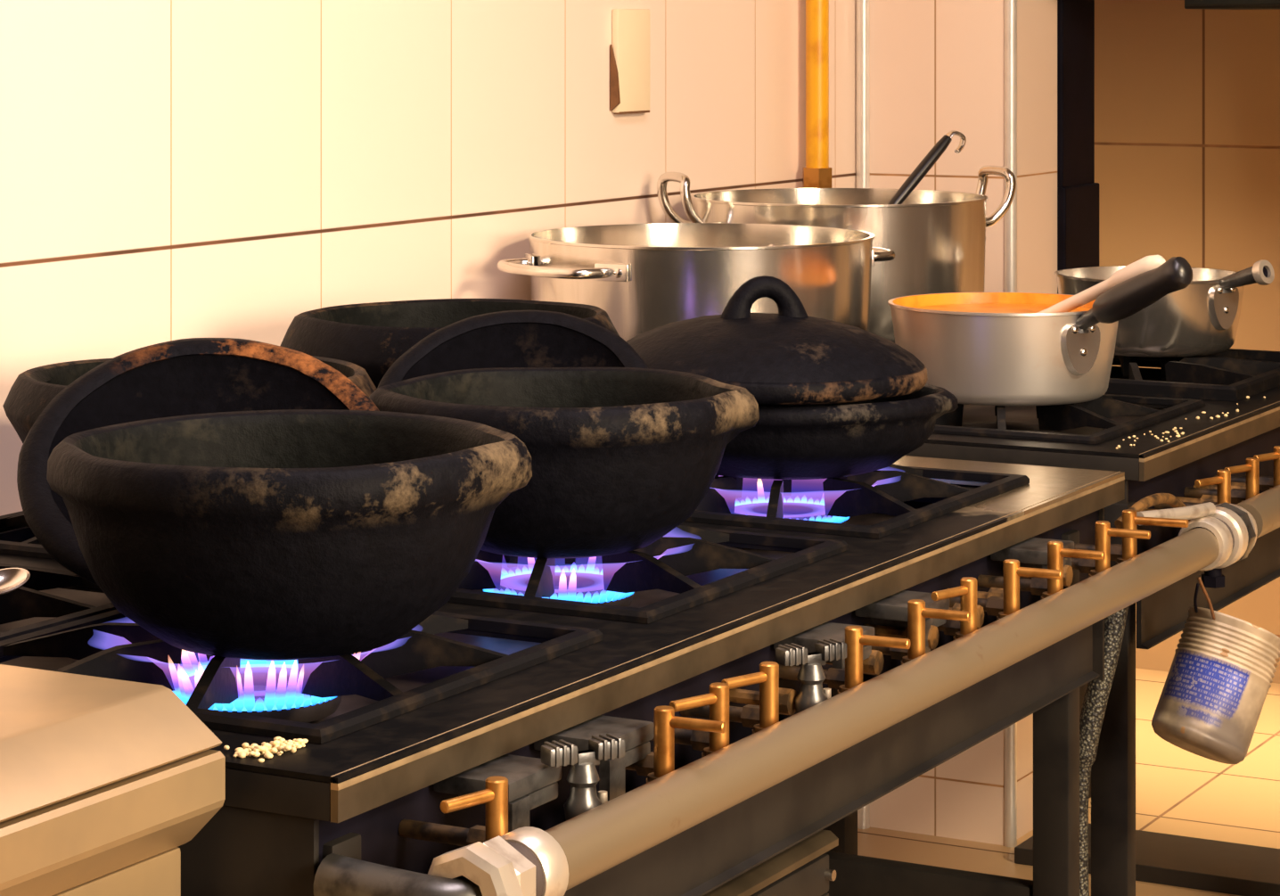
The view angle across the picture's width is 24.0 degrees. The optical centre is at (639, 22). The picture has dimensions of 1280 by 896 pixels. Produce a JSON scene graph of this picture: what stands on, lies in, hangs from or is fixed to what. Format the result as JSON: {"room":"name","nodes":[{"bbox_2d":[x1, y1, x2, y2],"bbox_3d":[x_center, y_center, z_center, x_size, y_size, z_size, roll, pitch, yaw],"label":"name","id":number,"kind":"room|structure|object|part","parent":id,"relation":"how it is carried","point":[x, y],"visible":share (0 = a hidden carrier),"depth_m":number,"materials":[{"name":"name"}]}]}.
{"room":"commercial kitchen","nodes":[
{"label":"commercial kitchen","id":0,"kind":"room"},
{"bbox_2d":[0,0,855,516],"bbox_3d":[-1.090,0.002,2.487,0.080,2.700,6.410,0,0,29],"label":"wall","id":1,"kind":"structure","parent":0,"point":[170,169],"depth_m":3.70,"materials":[{"name":"beige tile"}]},
{"bbox_2d":[610,8,649,114],"bbox_3d":[-0.012,0.056,4.365,0.016,0.150,0.104,0,0,29],"label":"wall plate","id":2,"kind":"object","parent":1,"relation":"attached to","point":[630,46],"visible":1,"depth_m":4.36,"materials":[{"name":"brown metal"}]},
{"bbox_2d":[803,0,831,188],"bbox_3d":[0.282,-0.143,4.858,0.060,2.390,0.058,0,0,29],"label":"riser pipe","id":3,"kind":"object","parent":1,"relation":"attached to","point":[816,173],"visible":0.31,"depth_m":4.84,"materials":[{"name":"metal"}]},
{"bbox_2d":[855,0,869,828],"bbox_3d":[0.374,0.002,5.068,0.023,2.700,0.023,0,0,29],"label":"trim","id":4,"kind":"structure","parent":1,"relation":"attached to","point":[862,6],"depth_m":5.06,"materials":[{"name":"metal"}]},
{"bbox_2d":[869,0,1057,845],"bbox_3d":[0.540,0.002,5.117,0.268,2.700,0.230,0,0,29],"label":"wall pillar","id":5,"kind":"structure","parent":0,"point":[937,66],"depth_m":5.02,"materials":[{"name":"beige tile"}]},
{"bbox_2d":[1003,0,1017,846],"bbox_3d":[0.609,0.002,4.954,0.021,2.700,0.021,0,0,29],"label":"trim","id":6,"kind":"structure","parent":5,"relation":"attached to","point":[1010,6],"depth_m":4.95,"materials":[{"name":"metal"}]},
{"bbox_2d":[1057,0,1099,797],"bbox_3d":[0.718,0.252,5.252,0.112,2.200,0.172,0,0,29],"label":"trim","id":7,"kind":"structure","parent":5,"relation":"attached to","point":[1078,192],"depth_m":5.21,"materials":[{"name":"black paint"}]},
{"bbox_2d":[857,667,1279,895],"bbox_3d":[0.253,1.382,2.462,5.150,0.060,7.650,0,0,29],"label":"floor","id":8,"kind":"structure","parent":0,"point":[1179,791],"depth_m":5.20,"materials":[{"name":"beige tile"}]},
{"bbox_2d":[0,664,225,895],"bbox_3d":[-0.798,0.900,1.865,0.775,0.904,0.758,0,0,29],"label":"countertop","id":9,"kind":"structure","parent":8,"relation":"on","point":[102,780],"depth_m":1.94,"materials":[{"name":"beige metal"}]},
{"bbox_3d":[-0.512,0.519,1.710,0.125,0.066,0.757,0,0,29],"label":"panel","id":10,"kind":"part","parent":9,"relation":"part of","materials":[{"name":"silver metal"}]},
{"bbox_2d":[0,455,1124,895],"bbox_3d":[-0.209,0.912,2.881,0.869,0.879,1.545,0,0,29],"label":"gas stove","id":11,"kind":"object","parent":8,"relation":"on","point":[349,795],"depth_m":2.56,"materials":[{"name":"black metal"}]},
{"bbox_2d":[0,567,30,594],"bbox_3d":[-0.571,0.488,2.415,0.166,0.088,0.028,0,0,-24],"label":"spoon","id":12,"kind":"object","parent":11,"relation":"on","point":[11,578],"visible":1,"depth_m":2.45,"materials":[{"name":"silver metal"}]},
{"bbox_3d":[-0.428,0.492,2.969,0.400,0.039,0.400,0,0,29],"label":"stove grate","id":13,"kind":"part","parent":11,"relation":"part of","materials":[{"name":"black metal"}]},
{"bbox_3d":[-0.655,0.492,2.552,0.400,0.039,0.400,0,0,29],"label":"stove grate","id":14,"kind":"part","parent":11,"relation":"part of","materials":[{"name":"black metal"}]},
{"bbox_2d":[2,355,377,443],"bbox_3d":[-0.435,0.406,2.961,0.364,0.131,0.363,0,0,29],"label":"clay pot","id":15,"kind":"object","parent":11,"relation":"on","point":[33,389],"visible":0.19,"depth_m":2.92,"materials":[{"name":"black ceramic"}]},
{"bbox_2d":[16,337,379,585],"bbox_3d":[-0.374,0.384,2.606,0.322,0.197,0.267,0,0,-5],"label":"lid","id":16,"kind":"object","parent":11,"relation":"on","point":[192,375],"visible":0.37,"depth_m":2.69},
{"bbox_3d":[-0.582,0.631,2.212,0.834,0.201,0.006,0,0,29],"label":"panel","id":17,"kind":"part","parent":11,"relation":"part of","materials":[{"name":"metal"}]},
{"bbox_3d":[-0.301,0.527,2.359,0.134,0.020,0.134,0,0,29],"label":"burner","id":18,"kind":"part","parent":11,"relation":"part of","materials":[{"name":"metal"}]},
{"bbox_2d":[223,736,308,762],"bbox_3d":[-0.259,0.497,2.069,0.045,0.007,0.058,0,0,29],"label":"rice","id":19,"kind":"object","parent":11,"relation":"on","point":[267,750],"visible":0.98,"depth_m":2.06,"materials":[{"name":"beige food"}]},
{"bbox_2d":[46,409,532,660],"bbox_3d":[-0.272,0.394,2.309,0.348,0.156,0.347,0,0,29],"label":"clay pot","id":20,"kind":"object","parent":11,"relation":"on","point":[285,534],"visible":1,"depth_m":2.19,"materials":[{"name":"black ceramic"}]},
{"bbox_3d":[-0.301,0.492,2.359,0.400,0.039,0.400,0,0,29],"label":"stove grate","id":21,"kind":"part","parent":11,"relation":"part of","materials":[{"name":"black metal"}]},
{"bbox_3d":[-0.216,0.942,2.049,0.042,0.780,0.036,0,0,29],"label":"leg","id":22,"kind":"part","parent":11,"relation":"part of","materials":[{"name":"metal"}]},
{"bbox_2d":[377,310,648,388],"bbox_3d":[-0.126,0.386,3.026,0.283,0.175,0.239,0,0,-7],"label":"lid","id":23,"kind":"object","parent":11,"relation":"on","point":[508,338],"visible":0.27,"depth_m":3.11,"materials":[{"name":"black ceramic"}]},
{"bbox_2d":[369,367,759,558],"bbox_3d":[-0.072,0.400,2.729,0.327,0.144,0.326,0,0,29],"label":"clay pot","id":24,"kind":"object","parent":11,"relation":"on","point":[621,457],"visible":0.79,"depth_m":2.62,"materials":[{"name":"black ceramic"}]},
{"bbox_3d":[-0.074,0.527,2.776,0.134,0.020,0.134,0,0,29],"label":"burner","id":25,"kind":"part","parent":11,"relation":"part of","materials":[{"name":"metal"}]},
{"bbox_3d":[-0.074,0.492,2.776,0.400,0.039,0.400,0,0,29],"label":"stove grate","id":26,"kind":"part","parent":11,"relation":"part of","materials":[{"name":"black metal"}]},
{"bbox_3d":[0.145,0.578,2.688,0.003,0.094,1.521,0,0,29],"label":"valve panel","id":27,"kind":"part","parent":11,"relation":"part of","materials":[{"name":"black paint"}]},
{"bbox_2d":[703,829,838,895],"bbox_3d":[-0.300,0.963,2.547,0.697,0.478,0.722,0,0,29],"label":"oven","id":28,"kind":"object","parent":11,"relation":"in","point":[801,868],"depth_m":2.63,"materials":[{"name":"brown metal"}]},
{"bbox_3d":[0.151,0.527,3.189,0.134,0.020,0.134,0,0,29],"label":"burner","id":29,"kind":"part","parent":11,"relation":"part of","materials":[{"name":"metal"}]},
{"bbox_2d":[715,383,958,479],"bbox_3d":[0.154,0.429,3.196,0.339,0.086,0.338,0,0,29],"label":"clay pot","id":30,"kind":"object","parent":11,"relation":"on","point":[839,439],"visible":0.52,"depth_m":3.06,"materials":[{"name":"black ceramic"}]},
{"bbox_2d":[626,275,927,404],"bbox_3d":[0.131,0.326,3.192,0.347,0.115,0.345,1,1,29],"label":"lid","id":31,"kind":"object","parent":30,"relation":"on","point":[790,356],"visible":0.82,"depth_m":3.09,"materials":[{"name":"black ceramic"}]},
{"bbox_3d":[0.131,0.300,3.192,0.104,0.064,0.040,0,0,-15],"label":"handle","id":32,"kind":"part","parent":31,"relation":"part of","materials":[{"name":"black ceramic"}]},
{"bbox_3d":[0.151,0.492,3.189,0.400,0.039,0.400,0,0,29],"label":"stove grate","id":33,"kind":"part","parent":11,"relation":"part of","materials":[{"name":"black metal"}]},
{"bbox_3d":[0.150,0.631,3.557,0.834,0.201,0.006,0,0,29],"label":"panel","id":34,"kind":"part","parent":11,"relation":"part of","materials":[{"name":"metal"}]},
{"bbox_3d":[0.452,0.942,3.276,0.042,0.780,0.036,0,0,29],"label":"leg","id":35,"kind":"part","parent":11,"relation":"part of","materials":[{"name":"metal"}]},
{"bbox_2d":[1079,606,1128,895],"bbox_3d":[0.517,0.886,3.390,0.066,0.482,0.030,0,0,-5],"label":"gas hose","id":36,"kind":"object","parent":11,"relation":"attached to","point":[1097,692],"visible":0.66,"depth_m":3.38,"materials":[{"name":"grey metal"}]},
{"bbox_3d":[-0.203,0.492,3.382,0.400,0.039,0.400,0,0,29],"label":"grate","id":37,"kind":"object","parent":11,"relation":"on","visible":0},
{"bbox_2d":[280,298,619,388],"bbox_3d":[-0.207,0.397,3.373,0.378,0.150,0.375,0,0,29],"label":"clay pot","id":38,"kind":"object","parent":37,"relation":"on","point":[372,336],"visible":0.26,"depth_m":3.34,"materials":[{"name":"black ceramic"}]},
{"bbox_2d":[822,348,1279,895],"bbox_3d":[0.437,0.908,4.103,0.904,0.888,1.090,0,0,29],"label":"gas stove","id":39,"kind":"object","parent":8,"relation":"on","point":[1207,446],"depth_m":3.59,"materials":[{"name":"black metal"}]},
{"bbox_2d":[313,445,1279,895],"bbox_3d":[0.499,0.572,3.178,0.150,0.113,2.756,0,0,29],"label":"gas pipe","id":40,"kind":"object","parent":39,"relation":"attached to","point":[507,856],"visible":0.98,"depth_m":2.44,"materials":[{"name":"metal"}]},
{"bbox_3d":[-0.116,0.525,2.035,0.009,0.009,0.046,0,0,43],"label":"valve lever","id":41,"kind":"part","parent":40,"relation":"part of","materials":[{"name":"gold metal"}]},
{"bbox_3d":[-0.098,0.541,2.055,0.015,0.052,0.015,0,0,-5],"label":"valve stem","id":42,"kind":"part","parent":40,"relation":"part of","materials":[{"name":"gold metal"}]},
{"bbox_2d":[433,754,561,832],"bbox_3d":[-0.101,0.562,2.156,0.065,0.060,0.075,0,0,29],"label":"gas valve","id":43,"kind":"object","parent":40,"relation":"hanging from","point":[532,782],"depth_m":2.14,"materials":[{"name":"gold metal"}]},
{"bbox_3d":[-0.041,0.525,2.167,0.062,0.018,0.019,0,0,-30],"label":"wing handle","id":44,"kind":"part","parent":40,"relation":"part of","materials":[{"name":"silver metal"}]},
{"bbox_2d":[533,714,653,801],"bbox_3d":[-0.034,0.562,2.279,0.065,0.060,0.075,0,0,29],"label":"gas valve","id":45,"kind":"object","parent":40,"relation":"hanging from","point":[638,757],"depth_m":2.27,"materials":[{"name":"silver metal"}]},
{"bbox_3d":[0.018,0.541,2.267,0.015,0.052,0.015,0,0,-28],"label":"valve stem","id":46,"kind":"part","parent":40,"relation":"part of","materials":[{"name":"gold metal"}]},
{"bbox_3d":[0.042,0.525,2.329,0.046,0.009,0.009,0,0,-42],"label":"valve lever","id":47,"kind":"part","parent":40,"relation":"part of","materials":[{"name":"gold metal"}]},
{"bbox_3d":[0.043,0.525,2.256,0.046,0.009,0.009,0,0,26],"label":"valve lever","id":48,"kind":"part","parent":40,"relation":"part of","materials":[{"name":"gold metal"}]},
{"bbox_3d":[0.062,0.541,2.347,0.015,0.052,0.015,0,0,-5],"label":"valve stem","id":49,"kind":"part","parent":40,"relation":"part of","materials":[{"name":"gold metal"}]},
{"bbox_3d":[0.084,0.525,2.406,0.046,0.009,0.009,0,0,-42],"label":"valve lever","id":50,"kind":"part","parent":40,"relation":"part of","materials":[{"name":"gold metal"}]},
{"bbox_3d":[0.104,0.541,2.424,0.015,0.052,0.015,0,0,-28],"label":"valve stem","id":51,"kind":"part","parent":40,"relation":"part of","materials":[{"name":"gold metal"}]},
{"bbox_3d":[0.142,0.525,2.504,0.062,0.018,0.019,0,0,-30],"label":"wing handle","id":52,"kind":"part","parent":40,"relation":"part of","materials":[{"name":"silver metal"}]},
{"bbox_2d":[773,622,874,696],"bbox_3d":[0.162,0.562,2.639,0.065,0.060,0.075,0,0,29],"label":"gas valve","id":53,"kind":"object","parent":40,"relation":"hanging from","point":[835,675],"depth_m":2.61,"materials":[{"name":"silver metal"}]},
{"bbox_3d":[0.182,0.541,2.568,0.015,0.052,0.015,0,0,-28],"label":"valve stem","id":54,"kind":"part","parent":40,"relation":"part of","materials":[{"name":"gold metal"}]},
{"bbox_3d":[0.206,0.525,2.557,0.046,0.009,0.009,0,0,26],"label":"valve lever","id":55,"kind":"part","parent":40,"relation":"part of","materials":[{"name":"gold metal"}]},
{"bbox_2d":[854,590,949,653],"bbox_3d":[0.243,0.562,2.788,0.065,0.060,0.075,0,0,29],"label":"gas valve","id":56,"kind":"object","parent":40,"relation":"hanging from","point":[888,615],"depth_m":2.77,"materials":[{"name":"gold metal"}]},
{"bbox_3d":[0.246,0.541,2.686,0.015,0.052,0.015,0,0,-28],"label":"valve stem","id":57,"kind":"part","parent":40,"relation":"part of","materials":[{"name":"gold metal"}]},
{"bbox_3d":[0.271,0.525,2.675,0.046,0.009,0.009,0,0,26],"label":"valve lever","id":58,"kind":"part","parent":40,"relation":"part of","materials":[{"name":"gold metal"}]},
{"bbox_3d":[0.285,0.525,2.774,0.046,0.009,0.009,0,0,-45],"label":"valve lever","id":59,"kind":"part","parent":40,"relation":"part of","materials":[{"name":"gold metal"}]},
{"bbox_3d":[0.304,0.541,2.793,0.015,0.052,0.015,0,0,-5],"label":"valve stem","id":60,"kind":"part","parent":40,"relation":"part of","materials":[{"name":"gold metal"}]},
{"bbox_3d":[0.356,0.541,2.887,0.015,0.052,0.015,0,0,-28],"label":"valve stem","id":61,"kind":"part","parent":40,"relation":"part of","materials":[{"name":"gold metal"}]},
{"bbox_2d":[990,537,1074,568],"bbox_3d":[0.401,0.562,3.078,0.065,0.060,0.075,0,0,29],"label":"gas valve","id":62,"kind":"object","parent":40,"relation":"hanging from","point":[1032,552],"depth_m":3.05,"materials":[{"name":"gold metal"}]},
{"bbox_3d":[0.380,0.525,2.876,0.046,0.009,0.009,0,0,26],"label":"valve lever","id":63,"kind":"part","parent":40,"relation":"part of","materials":[{"name":"gold metal"}]},
{"bbox_3d":[0.412,0.541,2.990,0.015,0.052,0.015,0,0,-28],"label":"valve stem","id":64,"kind":"part","parent":40,"relation":"part of","materials":[{"name":"gold metal"}]},
{"bbox_3d":[0.436,0.525,2.978,0.046,0.009,0.009,0,0,26],"label":"valve lever","id":65,"kind":"part","parent":40,"relation":"part of","materials":[{"name":"gold metal"}]},
{"bbox_3d":[0.477,0.541,3.110,0.015,0.052,0.015,0,0,17],"label":"valve stem","id":66,"kind":"part","parent":40,"relation":"part of","materials":[{"name":"gold metal"}]},
{"bbox_3d":[0.501,0.525,3.099,0.046,0.009,0.009,0,0,26],"label":"valve lever","id":67,"kind":"part","parent":40,"relation":"part of","materials":[{"name":"gold metal"}]},
{"bbox_3d":[0.516,0.541,3.182,0.015,0.052,0.015,0,0,17],"label":"valve stem","id":68,"kind":"part","parent":40,"relation":"part of","materials":[{"name":"gold metal"}]},
{"bbox_3d":[0.547,0.525,3.170,0.058,0.009,0.009,0,0,23],"label":"valve lever","id":69,"kind":"part","parent":40,"relation":"part of","materials":[{"name":"gold metal"}]},
{"bbox_3d":[0.651,0.525,3.449,0.046,0.009,0.009,0,0,-42],"label":"valve lever","id":70,"kind":"part","parent":40,"relation":"part of","materials":[{"name":"gold metal"}]},
{"bbox_2d":[1151,576,1279,763],"bbox_3d":[0.638,0.708,3.321,0.158,0.214,0.112,0,0,-39],"label":"tin can","id":71,"kind":"object","parent":40,"relation":"hanging from","point":[1211,701],"visible":1,"depth_m":3.28,"materials":[{"name":"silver metal"}]},
{"bbox_3d":[0.671,0.541,3.467,0.015,0.052,0.015,0,0,17],"label":"valve stem","id":72,"kind":"part","parent":40,"relation":"part of","materials":[{"name":"gold metal"}]},
{"bbox_3d":[0.703,0.525,3.545,0.046,0.009,0.009,0,0,-42],"label":"valve lever","id":73,"kind":"part","parent":40,"relation":"part of","materials":[{"name":"gold metal"}]},
{"bbox_3d":[0.723,0.541,3.563,0.015,0.052,0.015,0,0,40],"label":"valve stem","id":74,"kind":"part","parent":40,"relation":"part of","materials":[{"name":"gold metal"}]},
{"bbox_3d":[0.757,0.525,3.643,0.046,0.009,0.009,0,0,-42],"label":"valve lever","id":75,"kind":"part","parent":40,"relation":"part of","materials":[{"name":"gold metal"}]},
{"bbox_3d":[0.777,0.541,3.661,0.015,0.052,0.015,0,0,17],"label":"valve stem","id":76,"kind":"part","parent":40,"relation":"part of","materials":[{"name":"gold metal"}]},
{"bbox_3d":[0.312,0.940,4.741,0.045,0.785,0.050,0,0,29],"label":"leg","id":77,"kind":"part","parent":39,"relation":"part of","materials":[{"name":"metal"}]},
{"bbox_3d":[0.449,0.516,3.763,0.134,0.020,0.134,0,0,29],"label":"burner","id":78,"kind":"part","parent":39,"relation":"part of","materials":[{"name":"metal"}]},
{"bbox_2d":[887,256,1192,406],"bbox_3d":[0.514,0.368,3.719,0.432,0.192,0.302,0,0,29],"label":"saucepan","id":79,"kind":"object","parent":39,"relation":"on","point":[1013,359],"visible":0.84,"depth_m":3.63,"materials":[{"name":"silver metal"}]},
{"bbox_2d":[915,303,1091,312],"bbox_3d":[0.455,0.363,3.759,0.269,0.001,0.269,0,0,29],"label":"sauce","id":80,"kind":"object","parent":79,"relation":"in","point":[992,307],"visible":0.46,"depth_m":3.83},
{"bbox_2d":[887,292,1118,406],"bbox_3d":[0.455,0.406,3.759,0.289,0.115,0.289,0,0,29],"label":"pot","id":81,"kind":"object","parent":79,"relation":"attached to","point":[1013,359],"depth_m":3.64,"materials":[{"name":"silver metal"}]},
{"bbox_2d":[1037,254,1165,312],"bbox_3d":[0.519,0.338,3.654,0.055,0.128,0.283,0,0,-41],"label":"serving spoon","id":82,"kind":"object","parent":79,"relation":"in","point":[1147,263],"visible":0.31,"depth_m":3.62,"materials":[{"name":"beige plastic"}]},
{"bbox_3d":[0.170,0.626,3.636,0.874,0.212,0.006,0,0,29],"label":"panel","id":83,"kind":"part","parent":39,"relation":"part of","materials":[{"name":"metal"}]},
{"bbox_3d":[0.449,0.483,3.763,0.400,0.036,0.400,0,0,29],"label":"stove grate","id":84,"kind":"part","parent":39,"relation":"part of","materials":[{"name":"black metal"}]},
{"bbox_3d":[0.435,0.491,4.104,0.900,0.004,1.090,0,0,29],"label":"plate","id":85,"kind":"part","parent":39,"relation":"part of","materials":[{"name":"black metal"}]},
{"bbox_3d":[0.541,0.940,3.446,0.045,0.785,0.030,0,0,29],"label":"leg","id":86,"kind":"part","parent":39,"relation":"part of","materials":[{"name":"metal"}]},
{"bbox_3d":[0.684,0.626,4.581,0.874,0.212,0.006,0,0,29],"label":"panel","id":87,"kind":"part","parent":39,"relation":"part of","materials":[{"name":"metal"}]},
{"bbox_2d":[1054,259,1274,357],"bbox_3d":[0.741,0.394,4.265,0.308,0.139,0.268,0,0,13],"label":"saucepan","id":88,"kind":"object","parent":39,"relation":"on","point":[1201,318],"visible":0.68,"depth_m":4.16,"materials":[{"name":"metal"}]},
{"bbox_2d":[1115,395,1265,449],"bbox_3d":[0.683,0.488,3.690,0.054,0.004,0.540,0,0,29],"label":"crumbs","id":89,"kind":"object","parent":39,"relation":"on","point":[1247,397],"visible":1,"depth_m":3.59,"materials":[{"name":"beige food"}]},
{"bbox_3d":[0.680,0.482,4.188,0.444,0.036,0.444,0,0,29],"label":"stove grate","id":90,"kind":"part","parent":39,"relation":"part of","materials":[{"name":"black metal"}]},
{"bbox_3d":[0.806,0.567,3.902,0.003,0.094,1.066,0,0,29],"label":"valve panel","id":91,"kind":"part","parent":39,"relation":"part of","materials":[{"name":"black paint"}]},
{"bbox_3d":[0.076,0.483,3.967,0.400,0.035,0.400,0,0,29],"label":"grate","id":92,"kind":"object","parent":39,"relation":"on","visible":0},
{"bbox_2d":[497,222,894,341],"bbox_3d":[0.081,0.373,4.009,0.460,0.182,0.558,0,0,29],"label":"stock pot","id":93,"kind":"object","parent":92,"relation":"on","point":[645,277],"visible":0.66,"depth_m":3.83,"materials":[{"name":"metal"}]},
{"bbox_3d":[-0.145,0.316,3.960,0.005,0.022,0.048,0,0,-12],"label":"handle plate","id":94,"kind":"part","parent":93,"relation":"part of","materials":[{"name":"metal"}]},
{"bbox_3d":[-0.121,0.316,3.862,0.070,0.014,0.196,0,0,-36],"label":"handle","id":95,"kind":"part","parent":93,"relation":"part of","materials":[{"name":"metal"}]},
{"bbox_3d":[-0.036,0.316,3.810,0.048,0.022,0.005,0,0,30],"label":"handle plate","id":96,"kind":"part","parent":93,"relation":"part of","materials":[{"name":"metal"}]},
{"bbox_3d":[0.306,0.316,4.059,0.005,0.022,0.048,0,0,-12],"label":"handle plate","id":97,"kind":"part","parent":93,"relation":"part of","materials":[{"name":"metal"}]},
{"bbox_3d":[0.282,0.316,4.156,0.070,0.014,0.196,0,0,-36],"label":"handle","id":98,"kind":"part","parent":93,"relation":"part of","materials":[{"name":"metal"}]},
{"bbox_3d":[0.314,0.483,4.404,0.400,0.035,0.400,0,0,29],"label":"grate","id":99,"kind":"object","parent":39,"relation":"on","visible":0},
{"bbox_2d":[656,165,1016,343],"bbox_3d":[0.293,0.340,4.445,0.437,0.248,0.476,0,0,29],"label":"stock pot","id":100,"kind":"object","parent":99,"relation":"on","point":[937,239],"visible":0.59,"depth_m":4.29,"materials":[{"name":"metal"}]},
{"bbox_3d":[0.067,0.261,4.355,0.056,0.089,0.104,0,0,-22],"label":"handle","id":101,"kind":"part","parent":100,"relation":"part of","materials":[{"name":"metal"}]},
{"bbox_2d":[887,130,966,204],"bbox_3d":[0.341,0.310,4.420,0.357,0.296,0.092,0,0,-36],"label":"ladle","id":102,"kind":"object","parent":100,"relation":"in","point":[932,156],"visible":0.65,"depth_m":4.48,"materials":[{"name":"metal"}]},
{"bbox_3d":[0.518,0.261,4.535,0.056,0.089,0.104,0,0,-22],"label":"handle","id":103,"kind":"part","parent":100,"relation":"part of","materials":[{"name":"metal"}]},
{"bbox_2d":[1014,823,1279,895],"bbox_3d":[2.080,1.339,4.156,3.260,0.026,0.197,0,0,29],"label":"trim","id":104,"kind":"structure","parent":8,"relation":"on","point":[1162,858],"depth_m":4.75,"materials":[{"name":"stone"}]},
{"bbox_2d":[1094,0,1279,683],"bbox_3d":[2.066,0.002,5.793,5.150,2.700,0.065,0,0,29],"label":"wall","id":105,"kind":"structure","parent":0,"point":[1187,101],"depth_m":6.25,"materials":[{"name":"tile"}]},
{"bbox_2d":[1184,0,1279,9],"bbox_3d":[1.878,-0.287,5.683,1.675,0.522,0.306,0,0,29],"label":"upper cabinet","id":106,"kind":"object","parent":105,"relation":"attached to","point":[1208,4],"visible":1,"depth_m":5.91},
{"bbox_3d":[1.807,-0.288,5.553,1.665,0.510,0.011,0,0,29],"label":"door","id":107,"kind":"part","parent":106,"relation":"part of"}
]}

